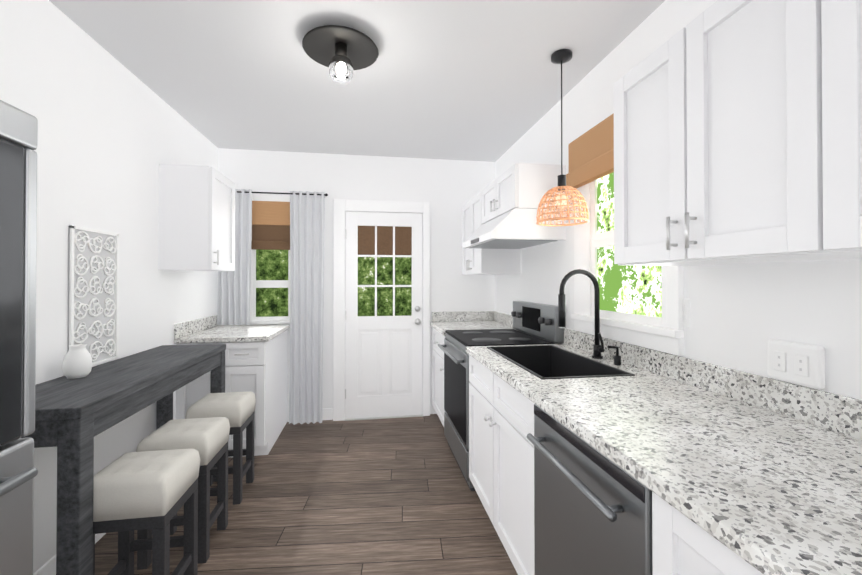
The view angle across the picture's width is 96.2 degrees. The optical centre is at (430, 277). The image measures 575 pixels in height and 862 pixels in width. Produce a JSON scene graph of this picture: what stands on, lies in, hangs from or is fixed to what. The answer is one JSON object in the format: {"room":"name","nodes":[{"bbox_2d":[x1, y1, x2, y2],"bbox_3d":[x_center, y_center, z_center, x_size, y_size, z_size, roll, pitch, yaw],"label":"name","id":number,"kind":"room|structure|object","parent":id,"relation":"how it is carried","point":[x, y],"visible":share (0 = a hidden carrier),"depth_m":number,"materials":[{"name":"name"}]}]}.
{"room":"kitchen","nodes":[
{"label":"kitchen","id":0,"kind":"room"},
{"bbox_2d":[0,0,217,573],"bbox_3d":[-1.593,0.061,0.825,0.120,2.554,5.758,0,0,-9],"label":"wall","id":1,"kind":"structure","parent":0,"point":[113,133],"depth_m":1.96,"materials":[{"name":"white paint"}]},
{"bbox_2d":[68,225,118,366],"bbox_3d":[-1.702,0.101,1.963,0.014,0.688,0.340,0,0,-9],"label":"art","id":2,"kind":"object","parent":1,"relation":"attached to","point":[93,278],"visible":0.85,"depth_m":1.95,"materials":[{"name":"white"}]},
{"bbox_2d":[33,408,331,574],"bbox_3d":[-1.251,1.295,2.337,1.031,0.110,2.618,0,0,-9],"label":"baseboard","id":3,"kind":"structure","parent":1,"relation":"attached to","point":[48,567],"depth_m":1.70,"materials":[{"name":"white"}]},
{"bbox_2d":[158,164,234,270],"bbox_3d":[-1.661,-0.401,2.814,0.360,0.700,0.460,0,0,-9],"label":"upper cabinet","id":4,"kind":"object","parent":1,"relation":"attached to","point":[196,225],"visible":1,"depth_m":2.59,"materials":[{"name":"white wood"}]},
{"bbox_2d":[95,414,517,574],"bbox_3d":[-0.222,1.390,1.031,2.896,0.100,5.758,0,0,-9],"label":"floor","id":5,"kind":"structure","parent":0,"point":[392,496],"depth_m":2.21,"materials":[{"name":"brown wood"}]},
{"bbox_2d":[0,100,37,574],"bbox_3d":[-1.194,0.447,0.527,0.570,1.777,0.930,0,0,-9],"label":"refrigerator","id":6,"kind":"object","parent":5,"relation":"on","point":[18,210],"visible":1,"depth_m":0.96,"materials":[{"name":"grey metal"}]},
{"bbox_2d":[20,344,225,574],"bbox_3d":[-1.493,0.897,1.944,0.403,0.900,1.350,0,0,-9],"label":"console table","id":7,"kind":"object","parent":5,"relation":"on","point":[74,418],"visible":0.67,"depth_m":1.44,"materials":[{"name":"grey wood"}]},
{"bbox_2d":[62,344,91,378],"bbox_3d":[-1.578,0.373,1.727,0.100,0.142,0.100,0,0,-9],"label":"vase","id":8,"kind":"object","parent":7,"relation":"on","point":[77,361],"visible":1,"depth_m":1.70,"materials":[{"name":"white ceramic"}]},
{"bbox_2d":[93,449,199,574],"bbox_3d":[-1.156,1.041,1.550,0.308,0.605,0.298,0,0,-9],"label":"stool","id":9,"kind":"object","parent":5,"relation":"on","point":[155,491],"visible":0.92,"depth_m":1.47,"materials":[{"name":"fabric"}]},
{"bbox_2d":[136,417,229,569],"bbox_3d":[-1.228,1.044,1.944,0.308,0.605,0.298,0,0,-9],"label":"stool","id":10,"kind":"object","parent":5,"relation":"on","point":[207,438],"visible":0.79,"depth_m":1.85,"materials":[{"name":"fabric"}]},
{"bbox_2d":[185,392,255,504],"bbox_3d":[-1.304,1.048,2.423,0.308,0.605,0.298,0,0,-9],"label":"stool","id":11,"kind":"object","parent":5,"relation":"on","point":[237,409],"visible":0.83,"depth_m":2.31,"materials":[{"name":"fabric"}]},
{"bbox_2d":[175,330,286,456],"bbox_3d":[-1.594,0.917,3.194,0.613,0.880,0.818,0,0,-9],"label":"base cabinet","id":12,"kind":"object","parent":5,"relation":"on","point":[259,369],"visible":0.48,"depth_m":2.87,"materials":[{"name":"white wood"}]},
{"bbox_2d":[174,315,289,342],"bbox_3d":[-1.580,0.406,3.207,0.643,0.138,0.805,0,0,-9],"label":"countertop","id":13,"kind":"structure","parent":12,"relation":"on","point":[206,330],"depth_m":3.01,"materials":[{"name":"stone"}]},
{"bbox_2d":[432,327,445,426],"bbox_3d":[0.368,0.920,3.569,0.694,0.880,0.690,0,0,-9],"label":"base cabinet","id":14,"kind":"object","parent":5,"relation":"on","point":[437,376],"visible":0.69,"depth_m":3.56,"materials":[{"name":"white wood"}]},
{"bbox_2d":[469,355,534,574],"bbox_3d":[0.619,0.907,1.984,0.694,0.880,0.980,0,0,-9],"label":"base cabinet","id":15,"kind":"object","parent":5,"relation":"on","point":[501,447],"visible":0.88,"depth_m":1.80,"materials":[{"name":"white wood"}]},
{"bbox_2d":[438,301,565,490],"bbox_3d":[0.465,0.774,2.846,0.729,1.160,0.760,0,0,-9],"label":"range","id":16,"kind":"object","parent":5,"relation":"on","point":[535,323],"visible":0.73,"depth_m":2.71,"materials":[{"name":"silver metal"}]},
{"bbox_2d":[527,403,652,574],"bbox_3d":[0.717,0.903,1.194,0.685,0.875,0.600,0,0,-9],"label":"dishwasher","id":17,"kind":"object","parent":5,"relation":"on","point":[592,510],"visible":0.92,"depth_m":1.10,"materials":[{"name":"grey metal"}]},
{"bbox_2d":[652,492,763,574],"bbox_3d":[0.835,0.897,0.735,0.657,0.880,0.335,0,0,-9],"label":"base cabinet","id":18,"kind":"object","parent":5,"relation":"on","point":[682,544],"visible":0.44,"depth_m":0.74,"materials":[{"name":"white wood"}]},
{"bbox_2d":[430,311,861,574],"bbox_3d":[0.752,0.487,1.192,0.677,0.332,5.512,0,0,-9],"label":"countertop","id":19,"kind":"structure","parent":18,"relation":"on","point":[762,474],"depth_m":1.02,"materials":[{"name":"stone"}]},
{"bbox_2d":[558,269,620,364],"bbox_3d":[0.802,0.190,1.964,0.246,0.472,0.214,0,0,-9],"label":"faucet","id":20,"kind":"object","parent":19,"relation":"on","point":[598,348],"visible":1,"depth_m":2.03,"materials":[{"name":"black metal"}]},
{"bbox_2d":[217,148,494,421],"bbox_3d":[-0.662,0.085,3.826,2.656,2.554,0.120,0,0,-9],"label":"wall","id":21,"kind":"structure","parent":0,"point":[447,189],"depth_m":3.81,"materials":[{"name":"white paint"}]},
{"bbox_2d":[250,195,289,323],"bbox_3d":[-1.484,-0.170,3.608,0.470,1.200,0.052,0,0,-9],"label":"window","id":22,"kind":"structure","parent":21,"relation":"in","point":[270,278],"depth_m":3.61,"materials":[{"name":"white"}]},
{"bbox_2d":[217,189,327,424],"bbox_3d":[-1.461,0.274,3.576,0.990,2.148,0.116,0,0,-9],"label":"curtains","id":23,"kind":"object","parent":21,"relation":"attached to","point":[307,208],"visible":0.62,"depth_m":3.58,"materials":[{"name":"grey fabric"}]},
{"bbox_2d":[333,199,429,420],"bbox_3d":[-0.468,0.306,3.736,0.931,2.110,0.109,0,0,-9],"label":"entry door","id":24,"kind":"structure","parent":21,"relation":"in","point":[383,372],"depth_m":3.76,"materials":[{"name":"white wood"}]},
{"bbox_2d":[49,0,664,161],"bbox_3d":[-0.222,-1.264,1.052,2.896,0.100,5.758,0,0,-9],"label":"ceiling","id":25,"kind":"structure","parent":0,"point":[473,80],"depth_m":2.20,"materials":[{"name":"grey paint"}]},
{"bbox_2d":[302,25,378,83],"bbox_3d":[-0.459,-1.105,1.976,0.380,0.197,0.380,0,0,-9],"label":"ceiling light","id":26,"kind":"object","parent":25,"relation":"attached to","point":[342,53],"visible":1,"depth_m":1.95,"materials":[{"name":"black metal"}]},
{"bbox_2d":[536,49,588,225],"bbox_3d":[0.705,-0.748,2.087,0.271,0.909,0.271,0,0,-9],"label":"pendant lamp","id":27,"kind":"object","parent":25,"relation":"hanging from","point":[560,199],"visible":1,"depth_m":2.04,"materials":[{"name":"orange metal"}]},
{"bbox_2d":[495,0,861,399],"bbox_3d":[1.149,0.064,1.258,0.120,2.554,5.758,0,0,-9],"label":"wall","id":28,"kind":"structure","parent":0,"point":[741,315],"depth_m":1.45,"materials":[{"name":"white paint"}]},
{"bbox_2d":[462,191,520,274],"bbox_3d":[0.523,-0.380,3.602,0.380,0.700,0.693,0,0,-9],"label":"upper cabinet","id":29,"kind":"object","parent":28,"relation":"attached to","point":[476,261],"visible":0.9,"depth_m":3.29,"materials":[{"name":"white wood"}]},
{"bbox_2d":[463,208,565,248],"bbox_3d":[0.570,-0.342,2.871,0.515,0.201,0.758,0,0,-9],"label":"range hood","id":30,"kind":"object","parent":28,"relation":"attached to","point":[517,228],"visible":1,"depth_m":2.52,"materials":[{"name":"white metal"}]},
{"bbox_2d":[482,163,565,223],"bbox_3d":[0.637,-0.591,2.884,0.380,0.290,0.758,0,0,-9],"label":"upper cabinet","id":31,"kind":"object","parent":28,"relation":"attached to","point":[524,185],"visible":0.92,"depth_m":2.52,"materials":[{"name":"white wood"}]},
{"bbox_2d":[566,113,683,355],"bbox_3d":[0.934,-0.258,1.990,0.072,1.160,0.835,0,0,-9],"label":"sink window","id":32,"kind":"structure","parent":28,"relation":"in","point":[641,306],"depth_m":2.04,"materials":[{"name":"glass"},{"name":"white painted wood"}]},
{"bbox_2d":[682,299,689,327],"bbox_3d":[1.030,0.144,1.584,0.008,0.116,0.072,0,0,-9],"label":"electrical outlet","id":33,"kind":"object","parent":28,"relation":"attached to","point":[686,312],"visible":0.48,"depth_m":1.56,"materials":[{"name":"white plastic"}]},
{"bbox_2d":[613,0,810,265],"bbox_3d":[0.924,-0.399,1.171,0.347,0.700,0.690,0,0,-9],"label":"upper cabinet","id":34,"kind":"object","parent":28,"relation":"attached to","point":[737,131],"depth_m":1.06,"materials":[{"name":"white wood"}]},
{"bbox_2d":[767,339,824,389],"bbox_3d":[1.085,0.256,1.157,0.032,0.124,0.150,0,0,-9],"label":"electrical outlet","id":35,"kind":"object","parent":28,"relation":"attached to","point":[801,364],"visible":1,"depth_m":1.14,"materials":[{"name":"white plastic"}]},
{"bbox_2d":[805,0,861,259],"bbox_3d":[1.032,-0.405,0.485,0.347,0.700,0.699,0,0,-9],"label":"upper cabinet","id":36,"kind":"object","parent":28,"relation":"attached to","point":[833,28],"depth_m":0.78,"materials":[{"name":"white wood"}]}
]}

